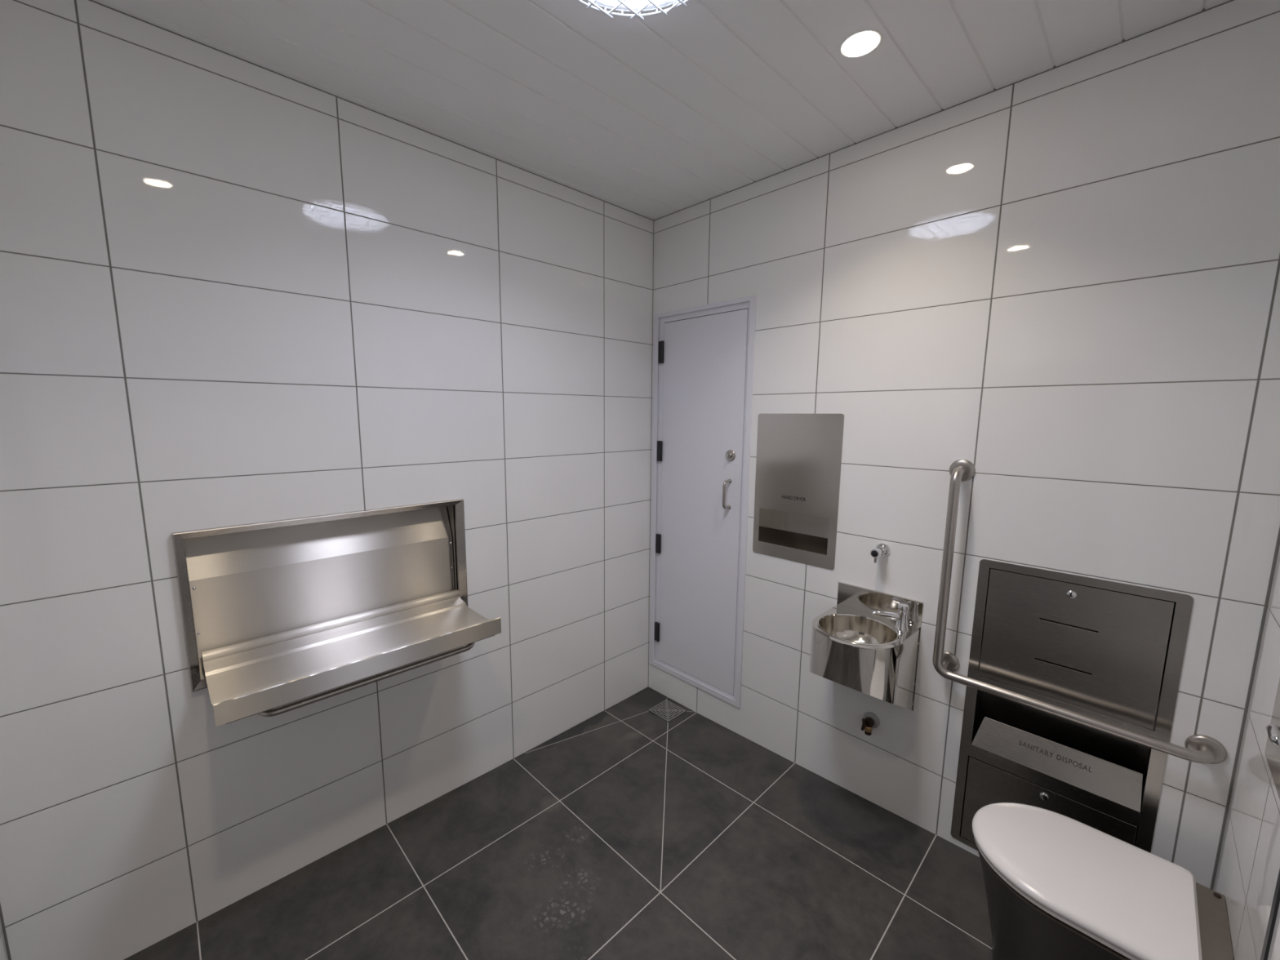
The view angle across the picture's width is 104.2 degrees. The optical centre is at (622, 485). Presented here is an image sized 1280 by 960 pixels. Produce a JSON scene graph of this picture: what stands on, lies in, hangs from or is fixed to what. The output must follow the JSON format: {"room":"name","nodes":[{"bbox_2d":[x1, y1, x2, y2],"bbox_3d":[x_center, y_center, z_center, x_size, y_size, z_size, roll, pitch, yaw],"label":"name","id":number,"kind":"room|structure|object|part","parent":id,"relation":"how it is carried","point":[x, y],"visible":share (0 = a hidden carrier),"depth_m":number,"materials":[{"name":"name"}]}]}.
{"room":"public restroom","nodes":[
{"label":"public restroom","id":0,"kind":"room"},
{"bbox_2d":[0,917,8,959],"bbox_3d":[-0.967,0.311,0.344,0.160,2.886,2.266,-7,11,-43],"label":"wall","id":1,"kind":"structure","parent":0,"point":[3,953],"depth_m":1.35,"materials":[{"name":"tile"}]},
{"bbox_2d":[0,0,653,959],"bbox_3d":[-0.813,0.059,2.137,2.865,2.886,0.160,-7,11,-43],"label":"wall","id":2,"kind":"structure","parent":0,"point":[234,291],"depth_m":1.62,"materials":[{"name":"tile"}]},
{"bbox_2d":[172,498,501,726],"bbox_3d":[-0.936,0.371,1.765,0.928,0.516,0.454,-7,11,-43],"label":"table","id":3,"kind":"object","parent":2,"relation":"attached to","point":[275,614],"visible":1,"depth_m":1.76,"materials":[{"name":"silver metal"}]},
{"bbox_3d":[-1.072,0.347,1.900,0.865,0.465,0.058,-7,11,-43],"label":"panel","id":4,"kind":"part","parent":3,"relation":"part of","materials":[{"name":"silver metal"}]},
{"bbox_2d":[201,589,501,726],"bbox_3d":[-0.911,0.556,1.766,0.860,0.086,0.384,-7,11,-43],"label":"tray","id":5,"kind":"object","parent":3,"relation":"on","point":[260,672],"depth_m":1.70,"materials":[{"name":"silver metal"}]},
{"bbox_2d":[124,686,992,959],"bbox_3d":[0.013,1.528,1.451,2.585,0.175,2.306,-7,11,-43],"label":"floor","id":6,"kind":"structure","parent":0,"point":[629,833],"depth_m":1.83,"materials":[{"name":"grey tile"}]},
{"bbox_2d":[648,699,686,722],"bbox_3d":[0.260,1.301,2.869,0.154,0.012,0.154,-7,11,-43],"label":"floor drain","id":7,"kind":"object","parent":6,"relation":"in","point":[668,711],"visible":1,"depth_m":2.86,"materials":[{"name":"silver metal"}]},
{"bbox_2d":[972,802,1233,959],"bbox_3d":[1.275,1.264,1.401,0.410,0.442,0.516,-7,11,-43],"label":"toilet","id":8,"kind":"object","parent":6,"relation":"on","point":[1059,886],"visible":1,"depth_m":1.32,"materials":[{"name":"white plastic"}]},
{"bbox_3d":[1.258,1.080,1.394,0.398,0.014,0.453,-7,11,-43],"label":"seat","id":9,"kind":"part","parent":8,"relation":"part of","materials":[{"name":"white plastic"}]},
{"bbox_2d":[92,0,1230,220],"bbox_3d":[0.024,-1.253,1.060,2.645,0.060,2.366,-7,11,-43],"label":"ceiling","id":10,"kind":"structure","parent":0,"point":[655,117],"depth_m":1.52,"materials":[{"name":"white paint"}]},
{"bbox_2d":[577,0,689,20],"bbox_3d":[0.028,-1.218,1.103,0.451,0.022,0.452,-7,11,-43],"label":"ceiling light","id":11,"kind":"object","parent":10,"relation":"attached to","point":[636,6],"visible":1,"depth_m":1.30,"materials":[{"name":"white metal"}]},
{"bbox_2d":[599,0,668,6],"bbox_3d":[0.028,-1.224,1.103,0.412,0.008,0.412,-7,11,-43],"label":"diffuser","id":12,"kind":"object","parent":11,"relation":"attached to","point":[602,2],"depth_m":1.29,"materials":[{"name":"white plastic"}]},
{"bbox_2d":[838,28,883,57],"bbox_3d":[0.687,-1.272,1.438,0.116,0.003,0.116,-7,11,-43],"label":"recessed light","id":13,"kind":"object","parent":10,"relation":"in","point":[862,42],"visible":1,"depth_m":1.43,"materials":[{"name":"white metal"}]},
{"bbox_2d":[648,0,1279,889],"bbox_3d":[1.003,0.061,2.181,0.160,2.886,2.266,-7,11,-43],"label":"wall","id":14,"kind":"structure","parent":0,"point":[1061,282],"depth_m":1.63,"materials":[{"name":"tile"}]},
{"bbox_2d":[648,294,756,708],"bbox_3d":[0.401,0.107,2.713,0.102,2.084,0.655,-7,11,-43],"label":"door","id":15,"kind":"structure","parent":14,"relation":"in","point":[704,355],"depth_m":2.69,"materials":[{"name":"white paint"}]},
{"bbox_3d":[0.529,0.048,2.533,0.056,0.157,0.022,-7,11,-43],"label":"handle","id":16,"kind":"part","parent":15,"relation":"part of","materials":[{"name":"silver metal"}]},
{"bbox_2d":[752,413,844,569],"bbox_3d":[0.835,0.009,2.325,0.127,0.680,0.409,-7,11,-43],"label":"dryer","id":17,"kind":"object","parent":14,"relation":"attached to","point":[798,461],"visible":1,"depth_m":2.29,"materials":[{"name":"silver metal"}]},
{"bbox_2d":[808,581,923,711],"bbox_3d":[0.923,0.679,1.963,0.366,0.455,0.330,-7,11,-43],"label":"basin","id":18,"kind":"object","parent":14,"relation":"attached to","point":[868,642],"visible":1,"depth_m":1.92,"materials":[{"name":"silver metal"}]},
{"bbox_3d":[0.911,0.620,1.946,0.278,0.128,0.278,-7,11,-43],"label":"bowl","id":19,"kind":"part","parent":18,"relation":"part of","materials":[{"name":"silver metal"}]},
{"bbox_2d":[871,603,909,631],"bbox_3d":[1.050,0.507,1.950,0.086,0.096,0.123,-7,11,-43],"label":"tap","id":20,"kind":"object","parent":18,"relation":"on","point":[901,616],"depth_m":1.94,"materials":[{"name":"silver metal"}]},
{"bbox_2d":[861,711,879,735],"bbox_3d":[1.043,1.011,2.108,0.058,0.084,0.068,-7,11,-43],"label":"valve","id":21,"kind":"object","parent":14,"relation":"attached to","point":[870,720],"visible":1,"depth_m":2.10,"materials":[{"name":"grey metal"}]},
{"bbox_3d":[1.019,1.010,2.102,0.015,0.051,0.019,-7,11,-43],"label":"lever","id":22,"kind":"part","parent":21,"relation":"part of","materials":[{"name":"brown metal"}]},
{"bbox_2d":[870,542,890,563],"bbox_3d":[1.028,0.272,1.998,0.092,0.067,0.056,-7,11,-43],"label":"tap","id":23,"kind":"object","parent":14,"relation":"attached to","point":[882,549],"visible":1,"depth_m":1.99,"materials":[{"name":"silver metal"}]},
{"bbox_2d":[951,559,1193,852],"bbox_3d":[1.506,0.835,1.729,0.166,1.115,0.508,-7,11,-43],"label":"dispenser","id":24,"kind":"object","parent":14,"relation":"attached to","point":[1112,652],"visible":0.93,"depth_m":1.66,"materials":[{"name":"silver metal"}]},
{"bbox_3d":[1.453,1.206,1.734,0.004,0.333,0.440,-7,11,-43],"label":"door","id":25,"kind":"part","parent":24,"relation":"part of","materials":[{"name":"silver metal"}]},
{"bbox_3d":[1.456,0.518,1.637,0.004,0.402,0.439,-7,11,-43],"label":"door","id":26,"kind":"part","parent":24,"relation":"part of","materials":[{"name":"silver metal"}]},
{"bbox_2d":[932,459,1227,764],"bbox_3d":[1.420,0.357,1.586,0.096,0.831,0.738,-7,11,-43],"label":"grab rail","id":27,"kind":"object","parent":14,"relation":"attached to","point":[1199,748],"visible":1,"depth_m":1.73,"materials":[{"name":"silver metal"}]},
{"bbox_2d":[1213,544,1279,959],"bbox_3d":[0.850,0.313,0.388,2.865,2.886,0.160,-7,11,-43],"label":"wall","id":28,"kind":"structure","parent":0,"point":[1248,867],"depth_m":1.20,"materials":[{"name":"tile"}]},
{"bbox_2d":[1260,868,1279,959],"bbox_3d":[1.254,0.174,0.866,0.022,2.698,0.004,-7,11,-43],"label":"trim","id":29,"kind":"structure","parent":28,"relation":"attached to","point":[1276,900],"depth_m":0.96,"materials":[{"name":"grey metal"}]},
{"bbox_2d":[1264,677,1279,799],"bbox_3d":[1.361,0.483,1.038,0.306,0.298,0.040,-7,11,-43],"label":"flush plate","id":30,"kind":"object","parent":28,"relation":"attached to","point":[1272,752],"visible":1,"depth_m":1.07,"materials":[{"name":"silver metal"}]}
]}

